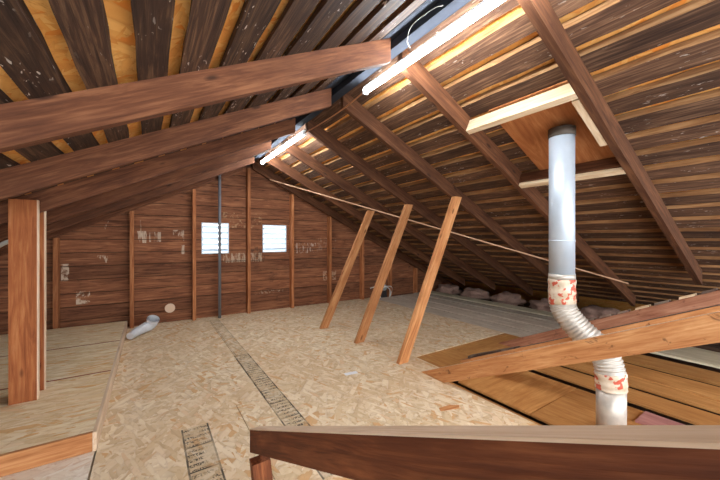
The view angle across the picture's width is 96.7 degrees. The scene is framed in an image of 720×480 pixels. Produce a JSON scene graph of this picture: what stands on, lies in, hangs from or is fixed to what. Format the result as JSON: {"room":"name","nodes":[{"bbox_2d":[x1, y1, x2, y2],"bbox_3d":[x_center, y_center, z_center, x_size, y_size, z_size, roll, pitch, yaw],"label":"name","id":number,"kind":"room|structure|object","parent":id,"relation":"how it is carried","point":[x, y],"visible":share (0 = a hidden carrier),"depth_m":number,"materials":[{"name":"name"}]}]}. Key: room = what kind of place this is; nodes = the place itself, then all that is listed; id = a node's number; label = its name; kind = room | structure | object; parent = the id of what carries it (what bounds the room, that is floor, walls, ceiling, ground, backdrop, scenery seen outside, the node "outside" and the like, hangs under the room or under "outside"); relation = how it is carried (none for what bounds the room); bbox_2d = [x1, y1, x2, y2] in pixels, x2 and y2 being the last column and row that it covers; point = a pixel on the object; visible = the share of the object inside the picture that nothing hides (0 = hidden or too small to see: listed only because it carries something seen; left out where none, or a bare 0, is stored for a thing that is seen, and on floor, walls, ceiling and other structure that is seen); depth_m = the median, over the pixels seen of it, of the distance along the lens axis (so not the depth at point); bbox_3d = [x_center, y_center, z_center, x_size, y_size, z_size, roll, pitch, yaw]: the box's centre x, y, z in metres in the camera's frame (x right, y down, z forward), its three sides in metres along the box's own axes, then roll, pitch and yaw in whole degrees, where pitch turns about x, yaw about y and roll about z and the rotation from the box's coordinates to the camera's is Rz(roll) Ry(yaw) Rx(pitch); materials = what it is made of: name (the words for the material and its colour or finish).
{"room":"attic","nodes":[
{"label":"attic","id":0,"kind":"room"},
{"bbox_2d":[0,0,407,194],"bbox_3d":[-2.005,-0.005,0.831,4.760,2.297,5.590,0,0,-33],"label":"roof sheathing","id":1,"kind":"structure","parent":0,"point":[118,12],"depth_m":0.95,"materials":[{"name":"wood"}]},
{"bbox_2d":[0,89,85,183],"bbox_3d":[-1.296,-0.376,1.270,0.097,0.073,5.546,0,0,-33],"label":"board","id":2,"kind":"object","parent":1,"relation":"attached to","point":[44,150],"visible":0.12,"depth_m":1.31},
{"bbox_2d":[0,167,242,255],"bbox_3d":[-3.110,-0.112,3.318,3.645,1.874,0.042,0,0,-33],"label":"rafter","id":3,"kind":"object","parent":1,"relation":"attached to","point":[4,251],"visible":0.33,"depth_m":3.63,"materials":[{"name":"brown wood"}]},
{"bbox_2d":[0,157,253,249],"bbox_3d":[-2.796,-0.112,2.841,3.645,1.874,0.042,0,0,-33],"label":"rafter","id":4,"kind":"object","parent":1,"relation":"attached to","point":[76,219],"visible":0.55,"depth_m":3.21,"materials":[{"name":"brown wood"}]},
{"bbox_2d":[0,141,270,239],"bbox_3d":[-2.445,-0.112,2.306,3.645,1.874,0.042,0,0,-33],"label":"rafter","id":5,"kind":"object","parent":1,"relation":"attached to","point":[75,208],"visible":0.55,"depth_m":2.70,"materials":[{"name":"brown wood"}]},
{"bbox_2d":[0,118,294,224],"bbox_3d":[-2.088,-0.112,1.763,3.645,1.874,0.043,0,0,-33],"label":"rafter","id":6,"kind":"object","parent":1,"relation":"attached to","point":[74,191],"visible":1,"depth_m":2.17,"materials":[{"name":"brown wood"}]},
{"bbox_2d":[0,153,57,192],"bbox_3d":[-1.416,-0.307,1.191,0.096,0.072,5.546,0,0,-33],"label":"board","id":7,"kind":"object","parent":6,"relation":"attached to","point":[5,162],"visible":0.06,"depth_m":1.32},
{"bbox_2d":[0,0,110,174],"bbox_3d":[-1.183,-0.441,1.344,0.089,0.068,5.546,0,0,-33],"label":"board","id":8,"kind":"object","parent":6,"relation":"attached to","point":[26,57],"visible":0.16,"depth_m":0.76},
{"bbox_2d":[48,0,133,167],"bbox_3d":[-1.080,-0.500,1.412,0.084,0.066,5.546,0,0,-33],"label":"board","id":9,"kind":"object","parent":6,"relation":"attached to","point":[83,24],"visible":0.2,"depth_m":0.79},
{"bbox_2d":[131,0,174,160],"bbox_3d":[-0.966,-0.566,1.487,0.092,0.070,5.546,0,0,-33],"label":"board","id":10,"kind":"object","parent":6,"relation":"attached to","point":[152,19],"visible":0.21,"depth_m":0.88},
{"bbox_2d":[165,0,231,154],"bbox_3d":[-0.860,-0.626,1.556,0.097,0.073,5.546,0,0,-33],"label":"board","id":11,"kind":"object","parent":6,"relation":"attached to","point":[207,18],"visible":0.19,"depth_m":0.96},
{"bbox_2d":[206,0,319,142],"bbox_3d":[-0.631,-0.758,1.707,0.100,0.074,5.546,0,0,-33],"label":"board","id":12,"kind":"object","parent":6,"relation":"attached to","point":[295,13],"visible":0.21,"depth_m":1.15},
{"bbox_2d":[224,0,352,137],"bbox_3d":[-0.522,-0.820,1.778,0.112,0.080,5.546,0,0,-33],"label":"board","id":13,"kind":"object","parent":6,"relation":"attached to","point":[327,12],"visible":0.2,"depth_m":1.23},
{"bbox_2d":[243,0,381,132],"bbox_3d":[-0.404,-0.888,1.856,0.098,0.073,5.546,0,0,-33],"label":"board","id":14,"kind":"object","parent":6,"relation":"attached to","point":[360,9],"visible":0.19,"depth_m":1.32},
{"bbox_2d":[259,0,405,127],"bbox_3d":[-0.294,-0.951,1.928,0.096,0.072,5.546,0,0,-33],"label":"board","id":15,"kind":"object","parent":6,"relation":"attached to","point":[385,8],"visible":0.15,"depth_m":1.40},
{"bbox_2d":[275,0,425,123],"bbox_3d":[-0.182,-1.016,2.002,0.079,0.064,5.546,0,0,-33],"label":"board","id":16,"kind":"object","parent":6,"relation":"attached to","point":[407,8],"visible":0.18,"depth_m":1.49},
{"bbox_2d":[289,0,440,119],"bbox_3d":[-0.077,-1.067,2.070,0.168,0.089,5.546,0,0,-33],"label":"board","id":17,"kind":"object","parent":6,"relation":"attached to","point":[427,5],"visible":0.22,"depth_m":1.55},
{"bbox_2d":[0,88,330,200],"bbox_3d":[-1.731,-0.112,1.220,3.645,1.874,0.042,0,0,-33],"label":"rafter","id":18,"kind":"object","parent":1,"relation":"attached to","point":[22,179],"visible":1,"depth_m":1.62,"materials":[{"name":"brown wood"}]},
{"bbox_2d":[0,38,390,152],"bbox_3d":[-1.374,-0.112,0.676,3.645,1.874,0.042,0,0,-33],"label":"rafter","id":19,"kind":"object","parent":1,"relation":"attached to","point":[30,122],"visible":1,"depth_m":1.11,"materials":[{"name":"brown wood"}]},
{"bbox_2d":[187,0,280,148],"bbox_3d":[-0.744,-0.693,1.633,0.100,0.074,5.546,0,0,-33],"label":"board","id":20,"kind":"object","parent":1,"relation":"attached to","point":[255,16],"visible":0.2,"depth_m":1.05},
{"bbox_2d":[0,164,463,334],"bbox_3d":[-1.418,-0.025,4.527,9.000,2.350,0.025,0,0,-33],"label":"wall","id":21,"kind":"structure","parent":0,"point":[94,258],"depth_m":4.11,"materials":[{"name":"brown wood"}]},
{"bbox_2d":[53,238,59,328],"bbox_3d":[-3.151,0.489,3.321,0.038,1.022,0.087,0,0,-33],"label":"stud","id":22,"kind":"object","parent":21,"relation":"attached to","point":[56,241],"visible":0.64,"depth_m":3.29,"materials":[{"name":"brown wood"}]},
{"bbox_2d":[130,211,133,327],"bbox_3d":[-2.616,0.336,3.672,0.038,1.329,0.087,0,0,-33],"label":"stud","id":23,"kind":"object","parent":21,"relation":"attached to","point":[131,212],"visible":1,"depth_m":3.64,"materials":[{"name":"brown wood"}]},
{"bbox_2d":[165,304,174,312],"bbox_3d":[-2.322,0.832,3.911,0.110,0.110,0.012,0,0,-33],"label":"plug","id":24,"kind":"object","parent":21,"relation":"attached to","point":[169,308],"visible":1,"depth_m":3.90,"materials":[{"name":"beige"}]},
{"bbox_2d":[201,222,228,253],"bbox_3d":[-1.904,-0.022,4.210,0.330,0.405,0.039,0,0,-33],"label":"air vent","id":25,"kind":"object","parent":21,"relation":"in","point":[214,251],"visible":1,"depth_m":4.20,"materials":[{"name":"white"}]},
{"bbox_2d":[246,168,250,313],"bbox_3d":[-1.530,0.013,4.386,0.038,1.975,0.087,0,0,-33],"label":"stud","id":26,"kind":"object","parent":21,"relation":"attached to","point":[248,170],"visible":1,"depth_m":4.35,"materials":[{"name":"brown wood"}]},
{"bbox_2d":[262,225,285,251],"bbox_3d":[-1.243,-0.020,4.643,0.350,0.390,0.039,0,0,-33],"label":"air vent","id":27,"kind":"object","parent":21,"relation":"in","point":[263,228],"visible":1,"depth_m":4.64,"materials":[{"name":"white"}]},
{"bbox_2d":[247,0,470,166],"bbox_3d":[-0.050,-1.036,2.090,0.062,0.044,5.548,0,0,-33],"label":"board","id":28,"kind":"object","parent":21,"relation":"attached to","point":[429,21],"visible":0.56,"depth_m":1.66,"materials":[{"name":"blue metal"}]},
{"bbox_2d":[381,285,386,297],"bbox_3d":[0.411,0.911,5.654,0.130,0.265,0.099,0,0,-33],"label":"junction box","id":29,"kind":"object","parent":21,"relation":"attached to","point":[384,292],"visible":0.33,"depth_m":5.63,"materials":[{"name":"grey plastic"}]},
{"bbox_2d":[387,266,391,296],"bbox_3d":[0.534,0.636,5.742,0.038,0.818,0.087,0,0,-33],"label":"stud","id":30,"kind":"object","parent":21,"relation":"attached to","point":[389,278],"visible":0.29,"depth_m":5.72,"materials":[{"name":"brown wood"}]},
{"bbox_2d":[413,268,417,293],"bbox_3d":[1.053,0.788,6.082,0.038,0.514,0.087,0,0,-33],"label":"stud","id":31,"kind":"object","parent":21,"relation":"attached to","point":[415,270],"visible":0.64,"depth_m":6.05,"materials":[{"name":"brown wood"}]},
{"bbox_2d":[89,294,719,479],"bbox_3d":[-0.066,1.080,2.104,9.400,0.160,5.590,0,0,-33],"label":"floor","id":32,"kind":"structure","parent":0,"point":[187,396],"depth_m":2.18,"materials":[{"name":"brown"}]},
{"bbox_2d":[0,399,109,479],"bbox_3d":[-1.652,1.022,0.949,1.281,0.045,2.400,0,0,-33],"label":"sheet","id":33,"kind":"object","parent":32,"relation":"on","point":[79,467],"visible":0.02,"depth_m":1.39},
{"bbox_2d":[0,321,126,476],"bbox_3d":[-2.976,0.954,1.880,2.489,0.090,2.500,0,0,-33],"label":"raised platform","id":34,"kind":"object","parent":32,"relation":"on","point":[66,421],"visible":0.9,"depth_m":1.80,"materials":[{"name":"brown"}]},
{"bbox_2d":[8,199,45,405],"bbox_3d":[-1.933,0.342,1.865,0.117,1.137,0.181,0,0,-33],"label":"support post","id":35,"kind":"object","parent":34,"relation":"on","point":[26,224],"visible":0.89,"depth_m":1.80,"materials":[{"name":"brown wood"}]},
{"bbox_2d":[126,315,159,339],"bbox_3d":[-2.294,0.907,3.364,0.154,0.177,0.360,0,0,15],"label":"flexible hose","id":36,"kind":"object","parent":32,"relation":"on","point":[151,321],"visible":1,"depth_m":3.38,"materials":[{"name":"white plastic"}]},
{"bbox_2d":[192,189,195,319],"bbox_3d":[-2.086,0.183,4.021,0.038,1.634,0.087,0,0,-33],"label":"stud","id":37,"kind":"object","parent":32,"relation":"on","point":[193,190],"visible":1,"depth_m":3.99,"materials":[{"name":"brown wood"}]},
{"bbox_2d":[218,175,220,317],"bbox_3d":[-1.803,0.057,4.110,0.036,1.884,0.036,0,0,-33],"label":"conduit","id":38,"kind":"object","parent":32,"relation":"on","point":[219,176],"visible":0.79,"depth_m":4.09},
{"bbox_2d":[249,455,272,479],"bbox_3d":[-0.359,0.900,1.179,0.085,0.195,0.045,0,0,-33],"label":"post","id":39,"kind":"object","parent":32,"relation":"on","point":[260,466],"visible":0.8,"depth_m":1.16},
{"bbox_2d":[250,425,719,479],"bbox_3d":[0.009,0.395,0.595,0.038,0.810,1.485,0,0,-33],"label":"beam","id":40,"kind":"structure","parent":39,"relation":"on","point":[501,452],"depth_m":0.34,"materials":[{"name":"wood"}]},
{"bbox_2d":[290,194,293,307],"bbox_3d":[-1.008,0.162,4.729,0.038,1.677,0.087,0,0,-33],"label":"stud","id":41,"kind":"object","parent":32,"relation":"on","point":[291,195],"visible":1,"depth_m":4.69,"materials":[{"name":"brown wood"}]},
{"bbox_2d":[327,216,331,302],"bbox_3d":[-0.485,0.315,5.072,0.038,1.370,0.087,0,0,-33],"label":"stud","id":42,"kind":"object","parent":32,"relation":"on","point":[329,219],"visible":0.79,"depth_m":5.04,"materials":[{"name":"brown wood"}]},
{"bbox_2d":[319,210,374,328],"bbox_3d":[-0.139,0.317,3.808,0.750,1.364,0.038,0,0,-33],"label":"diagonal brace","id":43,"kind":"object","parent":32,"relation":"on","point":[368,216],"visible":1,"depth_m":3.78,"materials":[{"name":"brown wood"}]},
{"bbox_2d":[360,239,363,299],"bbox_3d":[0.033,0.467,5.412,0.038,1.067,0.087,0,0,-33],"label":"stud","id":44,"kind":"object","parent":32,"relation":"on","point":[362,244],"visible":0.64,"depth_m":5.38,"materials":[{"name":"brown wood"}]},
{"bbox_2d":[354,204,412,343],"bbox_3d":[0.261,0.307,3.305,0.745,1.384,0.038,0,0,-33],"label":"diagonal brace","id":45,"kind":"object","parent":32,"relation":"on","point":[387,263],"visible":1,"depth_m":3.27,"materials":[{"name":"brown wood"}]},
{"bbox_2d":[396,196,461,364],"bbox_3d":[0.621,0.299,2.788,0.760,1.399,0.038,0,0,-33],"label":"diagonal brace","id":46,"kind":"object","parent":32,"relation":"on","point":[412,331],"visible":1,"depth_m":2.75,"materials":[{"name":"brown wood"}]},
{"bbox_2d":[417,348,469,380],"bbox_3d":[0.790,1.024,2.667,0.440,0.040,0.461,0,0,-33],"label":"panel","id":47,"kind":"object","parent":32,"relation":"on","point":[450,356],"visible":0.43,"depth_m":2.73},
{"bbox_2d":[459,304,719,362],"bbox_3d":[1.330,0.594,1.983,0.100,0.853,1.755,0,0,-33],"label":"beam","id":48,"kind":"structure","parent":47,"relation":"on","point":[715,308],"depth_m":1.74,"materials":[{"name":"brown wood"}]},
{"bbox_2d":[468,346,519,357],"bbox_3d":[1.020,0.870,2.465,0.098,0.210,0.400,0,0,-33],"label":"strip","id":49,"kind":"object","parent":48,"relation":"on","point":[509,348],"visible":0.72,"depth_m":2.45,"materials":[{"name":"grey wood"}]},
{"bbox_2d":[435,284,462,294],"bbox_3d":[1.706,0.933,6.156,0.429,0.178,0.598,0,0,-33],"label":"insulation batt","id":50,"kind":"object","parent":32,"relation":"on","point":[444,288],"visible":0.92,"depth_m":6.01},
{"bbox_2d":[439,405,458,410],"bbox_3d":[0.533,0.997,1.907,0.142,0.003,0.046,0,0,-15],"label":"chip","id":51,"kind":"object","parent":32,"relation":"on","point":[448,407],"visible":1,"depth_m":1.90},
{"bbox_2d":[379,297,536,336],"bbox_3d":[1.143,1.018,4.370,0.290,0.025,2.850,0,0,-33],"label":"plank","id":52,"kind":"object","parent":32,"relation":"on","point":[518,332],"visible":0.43,"depth_m":4.00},
{"bbox_2d":[389,295,553,332],"bbox_3d":[1.394,1.014,4.535,0.290,0.025,2.850,0,0,-33],"label":"plank","id":53,"kind":"object","parent":32,"relation":"on","point":[508,322],"visible":0.57,"depth_m":4.19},
{"bbox_2d":[460,287,490,299],"bbox_3d":[2.045,0.931,5.633,0.426,0.180,0.612,0,0,-33],"label":"insulation batt","id":54,"kind":"object","parent":32,"relation":"on","point":[477,293],"visible":0.92,"depth_m":5.49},
{"bbox_2d":[402,294,561,328],"bbox_3d":[1.645,1.012,4.700,0.290,0.025,2.850,0,0,-33],"label":"plank","id":55,"kind":"object","parent":32,"relation":"on","point":[543,323],"visible":0.5,"depth_m":4.35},
{"bbox_2d":[414,292,556,322],"bbox_3d":[1.866,1.002,4.845,0.200,0.025,2.850,0,0,-33],"label":"plank","id":56,"kind":"object","parent":32,"relation":"on","point":[511,311],"visible":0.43,"depth_m":4.62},
{"bbox_2d":[452,333,520,354],"bbox_3d":[1.334,1.024,3.025,0.848,0.040,0.461,0,0,-33],"label":"panel","id":57,"kind":"object","parent":32,"relation":"on","point":[491,343],"visible":0.36,"depth_m":3.04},
{"bbox_2d":[499,290,719,346],"bbox_3d":[1.838,0.578,2.391,0.038,0.864,1.779,0,0,-33],"label":"beam","id":58,"kind":"structure","parent":57,"relation":"on","point":[711,298],"depth_m":2.22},
{"bbox_2d":[449,382,540,424],"bbox_3d":[0.934,1.039,1.750,0.182,0.012,1.300,0,0,-33],"label":"panel","id":59,"kind":"object","parent":32,"relation":"on","point":[449,382],"visible":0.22,"depth_m":2.01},
{"bbox_2d":[489,291,527,305],"bbox_3d":[2.381,0.925,5.141,0.382,0.191,0.595,0,0,-33],"label":"insulation batt","id":60,"kind":"object","parent":32,"relation":"on","point":[506,297],"visible":0.91,"depth_m":5.01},
{"bbox_2d":[431,291,586,318],"bbox_3d":[2.058,1.000,4.971,0.220,0.040,2.850,0,0,-33],"label":"plank","id":61,"kind":"object","parent":32,"relation":"on","point":[524,309],"visible":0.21,"depth_m":4.86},
{"bbox_2d":[458,371,576,415],"bbox_3d":[1.116,1.039,2.286,0.605,0.012,0.524,0,0,-33],"label":"panel","id":62,"kind":"object","parent":32,"relation":"on","point":[527,392],"visible":0.79,"depth_m":2.21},
{"bbox_2d":[529,298,550,311],"bbox_3d":[2.727,0.934,4.585,0.458,0.175,0.464,0,0,13],"label":"insulation batt","id":63,"kind":"object","parent":32,"relation":"on","point":[543,304],"visible":0.42,"depth_m":4.57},
{"bbox_2d":[422,311,719,382],"bbox_3d":[1.016,0.519,1.607,0.038,0.958,1.971,0,0,-33],"label":"beam","id":64,"kind":"structure","parent":32,"relation":"on","point":[704,329],"depth_m":1.46,"materials":[{"name":"wood"}]},
{"bbox_2d":[530,388,643,424],"bbox_3d":[1.463,1.039,1.757,0.605,0.012,0.730,0,0,-33],"label":"panel","id":65,"kind":"object","parent":32,"relation":"on","point":[578,407],"visible":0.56,"depth_m":1.93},
{"bbox_2d":[548,124,627,424],"bbox_3d":[1.252,0.193,1.778,0.368,1.678,0.147,0,0,45],"label":"vent pipe","id":66,"kind":"object","parent":65,"relation":"on","point":[611,377],"visible":0.85,"depth_m":1.79,"materials":[{"name":"metal"}]},
{"bbox_2d":[635,411,683,424],"bbox_3d":[1.730,1.026,1.711,0.170,0.012,0.360,0,0,-33],"label":"board","id":67,"kind":"object","parent":65,"relation":"on","point":[647,418],"visible":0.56,"depth_m":1.81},
{"bbox_2d":[580,305,619,319],"bbox_3d":[3.072,0.937,4.071,0.364,0.169,0.597,0,0,-33],"label":"insulation batt","id":68,"kind":"object","parent":32,"relation":"on","point":[590,311],"visible":0.48,"depth_m":4.03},
{"bbox_2d":[535,366,719,424],"bbox_3d":[1.736,1.039,2.253,0.225,0.012,1.260,0,0,-33],"label":"panel","id":69,"kind":"object","parent":32,"relation":"on","point":[673,409],"visible":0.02,"depth_m":2.03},
{"bbox_2d":[563,363,719,413],"bbox_3d":[1.947,1.035,2.391,0.160,0.020,1.260,0,0,-33],"label":"panel","id":70,"kind":"object","parent":32,"relation":"on","point":[708,404],"visible":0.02,"depth_m":2.17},
{"bbox_2d":[583,361,719,401],"bbox_3d":[2.133,1.032,2.514,0.274,0.025,1.260,0,0,-33],"label":"panel","id":71,"kind":"object","parent":32,"relation":"on","point":[712,392],"visible":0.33,"depth_m":2.31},
{"bbox_2d":[621,354,719,385],"bbox_3d":[2.440,1.032,2.715,0.260,0.025,1.260,0,0,-33],"label":"panel","id":72,"kind":"object","parent":32,"relation":"on","point":[703,375],"visible":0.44,"depth_m":2.54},
{"bbox_2d":[651,347,719,368],"bbox_3d":[2.764,0.990,2.941,0.450,0.020,1.280,0,0,-33],"label":"plank","id":73,"kind":"object","parent":32,"relation":"on","point":[690,354],"visible":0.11,"depth_m":2.71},
{"bbox_2d":[265,0,719,311],"bbox_3d":[1.986,0.027,3.452,4.790,2.359,5.590,0,0,-33],"label":"roof sheathing","id":74,"kind":"structure","parent":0,"point":[537,295],"depth_m":1.89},
{"bbox_2d":[252,161,441,281],"bbox_3d":[0.080,-0.122,5.412,3.724,1.949,0.042,0,0,-33],"label":"rafter","id":75,"kind":"object","parent":74,"relation":"attached to","point":[256,167],"visible":0.74,"depth_m":5.03,"materials":[{"name":"brown wood"}]},
{"bbox_2d":[264,152,464,285],"bbox_3d":[0.387,-0.122,4.944,3.724,1.949,0.043,0,0,-33],"label":"rafter","id":76,"kind":"object","parent":74,"relation":"attached to","point":[275,162],"visible":0.82,"depth_m":4.56,"materials":[{"name":"brown wood"}]},
{"bbox_2d":[281,139,494,289],"bbox_3d":[0.727,-0.122,4.426,3.724,1.949,0.043,0,0,-33],"label":"rafter","id":77,"kind":"object","parent":74,"relation":"attached to","point":[293,150],"visible":0.87,"depth_m":4.02,"materials":[{"name":"brown wood"}]},
{"bbox_2d":[306,120,532,295],"bbox_3d":[1.079,-0.122,3.891,3.724,1.949,0.042,0,0,-33],"label":"rafter","id":78,"kind":"object","parent":74,"relation":"attached to","point":[318,133],"visible":0.85,"depth_m":3.45,"materials":[{"name":"brown wood"}]},
{"bbox_2d":[253,130,305,163],"bbox_3d":[-0.971,-0.907,3.330,0.322,0.158,1.307,0,0,-33],"label":"strip light","id":79,"kind":"object","parent":78,"relation":"attached to","point":[290,142],"depth_m":3.18,"materials":[{"name":"white plastic"}]},
{"bbox_2d":[256,0,519,166],"bbox_3d":[0.071,-1.076,2.168,0.178,0.118,5.546,0,0,-33],"label":"board","id":80,"kind":"object","parent":78,"relation":"attached to","point":[504,7],"visible":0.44,"depth_m":1.80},
{"bbox_2d":[286,0,719,184],"bbox_3d":[0.467,-0.844,2.428,0.103,0.081,5.546,0,0,-33],"label":"board","id":81,"kind":"object","parent":78,"relation":"attached to","point":[695,16],"visible":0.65,"depth_m":1.48,"materials":[{"name":"wood"}]},
{"bbox_2d":[304,61,719,195],"bbox_3d":[0.711,-0.702,2.588,0.098,0.079,5.546,0,0,-33],"label":"board","id":82,"kind":"object","parent":78,"relation":"attached to","point":[707,77],"visible":0.56,"depth_m":1.58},
{"bbox_2d":[313,89,719,201],"bbox_3d":[0.833,-0.630,2.668,0.110,0.085,5.546,0,0,-33],"label":"board","id":83,"kind":"object","parent":78,"relation":"attached to","point":[704,104],"visible":0.62,"depth_m":1.69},
{"bbox_2d":[322,114,719,206],"bbox_3d":[0.955,-0.558,2.748,0.101,0.080,5.546,0,0,-33],"label":"board","id":84,"kind":"object","parent":78,"relation":"attached to","point":[708,126],"visible":0.59,"depth_m":1.79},
{"bbox_2d":[347,172,719,220],"bbox_3d":[1.318,-0.345,2.987,0.107,0.084,5.546,0,0,-33],"label":"board","id":85,"kind":"object","parent":78,"relation":"attached to","point":[712,180],"visible":0.52,"depth_m":2.27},
{"bbox_2d":[353,188,719,225],"bbox_3d":[1.444,-0.272,3.070,0.099,0.079,5.546,0,0,-33],"label":"board","id":86,"kind":"object","parent":78,"relation":"attached to","point":[707,195],"visible":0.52,"depth_m":2.39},
{"bbox_2d":[441,275,656,305],"bbox_3d":[3.172,0.742,4.205,0.111,0.086,5.546,0,0,-33],"label":"board","id":87,"kind":"object","parent":78,"relation":"attached to","point":[637,301],"visible":0.45,"depth_m":4.31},
{"bbox_2d":[437,273,675,301],"bbox_3d":[3.049,0.669,4.124,0.100,0.080,5.546,0,0,-33],"label":"board","id":88,"kind":"object","parent":78,"relation":"attached to","point":[656,299],"visible":0.38,"depth_m":4.15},
{"bbox_2d":[408,255,719,279],"bbox_3d":[2.434,0.309,3.720,0.107,0.083,5.546,0,0,-33],"label":"board","id":89,"kind":"object","parent":78,"relation":"attached to","point":[668,273],"visible":0.42,"depth_m":3.23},
{"bbox_2d":[426,266,702,295],"bbox_3d":[2.805,0.526,3.964,0.105,0.082,5.546,0,0,-33],"label":"board","id":90,"kind":"object","parent":78,"relation":"attached to","point":[581,282],"visible":0.42,"depth_m":3.77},
{"bbox_2d":[415,259,719,286],"bbox_3d":[2.557,0.381,3.801,0.110,0.085,5.546,0,0,-33],"label":"board","id":91,"kind":"object","parent":78,"relation":"attached to","point":[705,282],"visible":0.51,"depth_m":3.32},
{"bbox_2d":[420,262,719,290],"bbox_3d":[2.678,0.452,3.880,0.105,0.082,5.546,0,0,-33],"label":"board","id":92,"kind":"object","parent":78,"relation":"attached to","point":[578,277],"visible":0.53,"depth_m":3.46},
{"bbox_2d":[266,0,593,172],"bbox_3d":[0.220,-0.990,2.266,0.099,0.080,5.546,0,0,-33],"label":"board","id":93,"kind":"object","parent":74,"relation":"attached to","point":[517,26],"visible":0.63,"depth_m":1.74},
{"bbox_2d":[341,93,578,301],"bbox_3d":[1.425,-0.122,3.364,3.724,1.949,0.042,0,0,-33],"label":"rafter","id":94,"kind":"object","parent":74,"relation":"attached to","point":[355,109],"visible":0.74,"depth_m":2.82,"materials":[{"name":"brown wood"}]},
{"bbox_2d":[270,179,628,283],"bbox_3d":[0.719,-0.203,3.847,4.145,1.293,0.030,0,0,18],"label":"strip","id":95,"kind":"object","parent":94,"relation":"attached to","point":[270,179],"visible":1,"depth_m":3.70,"materials":[{"name":"brown wood"}]},
{"bbox_2d":[276,0,680,178],"bbox_3d":[0.343,-0.917,2.346,0.109,0.084,5.546,0,0,-33],"label":"board","id":96,"kind":"object","parent":74,"relation":"attached to","point":[608,16],"visible":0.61,"depth_m":1.62,"materials":[{"name":"wood"}]},
{"bbox_2d":[296,29,719,190],"bbox_3d":[0.593,-0.770,2.511,0.108,0.084,5.546,0,0,-33],"label":"board","id":97,"kind":"object","parent":74,"relation":"attached to","point":[703,49],"visible":0.62,"depth_m":1.47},
{"bbox_2d":[398,49,635,305],"bbox_3d":[1.719,-0.159,2.780,3.574,1.875,0.042,0,0,-33],"label":"rafter","id":98,"kind":"object","parent":74,"relation":"attached to","point":[416,73],"visible":0.8,"depth_m":2.22,"materials":[{"name":"brown wood"}]},
{"bbox_2d":[304,0,504,132],"bbox_3d":[0.114,-0.962,1.940,0.036,0.048,2.218,0,0,-33],"label":"strip light","id":99,"kind":"object","parent":98,"relation":"attached to","point":[485,6],"depth_m":1.56,"materials":[{"name":"white plastic"}]},
{"bbox_2d":[466,83,577,133],"bbox_3d":[0.892,-0.738,1.830,0.072,0.093,0.638,0,0,-33],"label":"board","id":100,"kind":"object","parent":98,"relation":"attached to","point":[565,93],"visible":0.79,"depth_m":1.77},
{"bbox_2d":[519,157,620,182],"bbox_3d":[1.400,-0.464,2.164,0.063,0.079,0.637,0,0,-33],"label":"board","id":101,"kind":"object","parent":98,"relation":"attached to","point":[609,163],"visible":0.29,"depth_m":2.06,"materials":[{"name":"brown wood"}]},
{"bbox_2d":[519,167,625,187],"bbox_3d":[1.391,-0.412,2.158,0.046,0.040,0.638,0,0,-33],"label":"board","id":102,"kind":"object","parent":98,"relation":"attached to","point":[614,171],"visible":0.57,"depth_m":2.04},
{"bbox_2d":[330,135,719,211],"bbox_3d":[1.074,-0.489,2.827,0.104,0.082,5.546,0,0,-33],"label":"board","id":103,"kind":"object","parent":74,"relation":"attached to","point":[709,146],"visible":0.45,"depth_m":1.87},
{"bbox_2d":[338,155,719,216],"bbox_3d":[1.198,-0.416,2.908,0.103,0.081,5.546,0,0,-33],"label":"board","id":104,"kind":"object","parent":74,"relation":"attached to","point":[706,165],"visible":0.54,"depth_m":2.17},
{"bbox_2d":[367,202,719,230],"bbox_3d":[1.563,-0.202,3.148,0.112,0.086,5.546,0,0,-33],"label":"board","id":105,"kind":"object","parent":74,"relation":"attached to","point":[701,209],"visible":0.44,"depth_m":2.53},
{"bbox_2d":[369,215,719,234],"bbox_3d":[1.690,-0.128,3.231,0.110,0.085,5.546,0,0,-33],"label":"board","id":106,"kind":"object","parent":74,"relation":"attached to","point":[690,221],"visible":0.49,"depth_m":2.65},
{"bbox_2d":[376,227,719,238],"bbox_3d":[1.817,-0.053,3.315,0.102,0.081,5.546,0,0,-33],"label":"board","id":107,"kind":"object","parent":74,"relation":"attached to","point":[714,232],"visible":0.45,"depth_m":2.76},
{"bbox_2d":[382,238,719,246],"bbox_3d":[1.933,0.015,3.391,0.098,0.079,5.546,0,0,-33],"label":"board","id":108,"kind":"object","parent":74,"relation":"attached to","point":[691,242],"visible":0.43,"depth_m":2.82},
{"bbox_2d":[489,80,614,169],"bbox_3d":[1.193,-0.654,1.947,0.616,0.308,0.500,0,0,-33],"label":"plywood patch","id":109,"kind":"object","parent":74,"relation":"attached to","point":[530,132],"visible":0.5,"depth_m":1.95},
{"bbox_2d":[389,243,719,256],"bbox_3d":[2.055,0.086,3.471,0.112,0.086,5.546,0,0,-33],"label":"board","id":110,"kind":"object","parent":74,"relation":"attached to","point":[653,250],"visible":0.47,"depth_m":2.91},
{"bbox_2d":[398,247,719,264],"bbox_3d":[2.186,0.163,3.557,0.108,0.084,5.546,0,0,-33],"label":"board","id":111,"kind":"object","parent":74,"relation":"attached to","point":[702,260],"visible":0.5,"depth_m":3.04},
{"bbox_2d":[402,251,719,272],"bbox_3d":[2.313,0.238,3.641,0.110,0.085,5.546,0,0,-33],"label":"board","id":112,"kind":"object","parent":74,"relation":"attached to","point":[623,264],"visible":0.52,"depth_m":3.14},
{"bbox_2d":[437,270,685,299],"bbox_3d":[2.928,0.598,4.045,0.111,0.085,5.546,0,0,-33],"label":"board","id":113,"kind":"object","parent":74,"relation":"attached to","point":[588,287],"visible":0.45,"depth_m":3.96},
{"bbox_2d":[517,0,701,284],"bbox_3d":[1.758,-0.354,1.992,2.774,1.483,0.043,0,0,-33],"label":"rafter","id":114,"kind":"object","parent":74,"relation":"attached to","point":[540,13],"visible":1,"depth_m":1.64,"materials":[{"name":"brown wood"}]},
{"bbox_2d":[572,98,606,145],"bbox_3d":[1.218,-0.632,1.685,0.366,0.220,0.034,0,0,-33],"label":"board","id":115,"kind":"object","parent":114,"relation":"attached to","point":[577,104],"visible":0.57,"depth_m":1.67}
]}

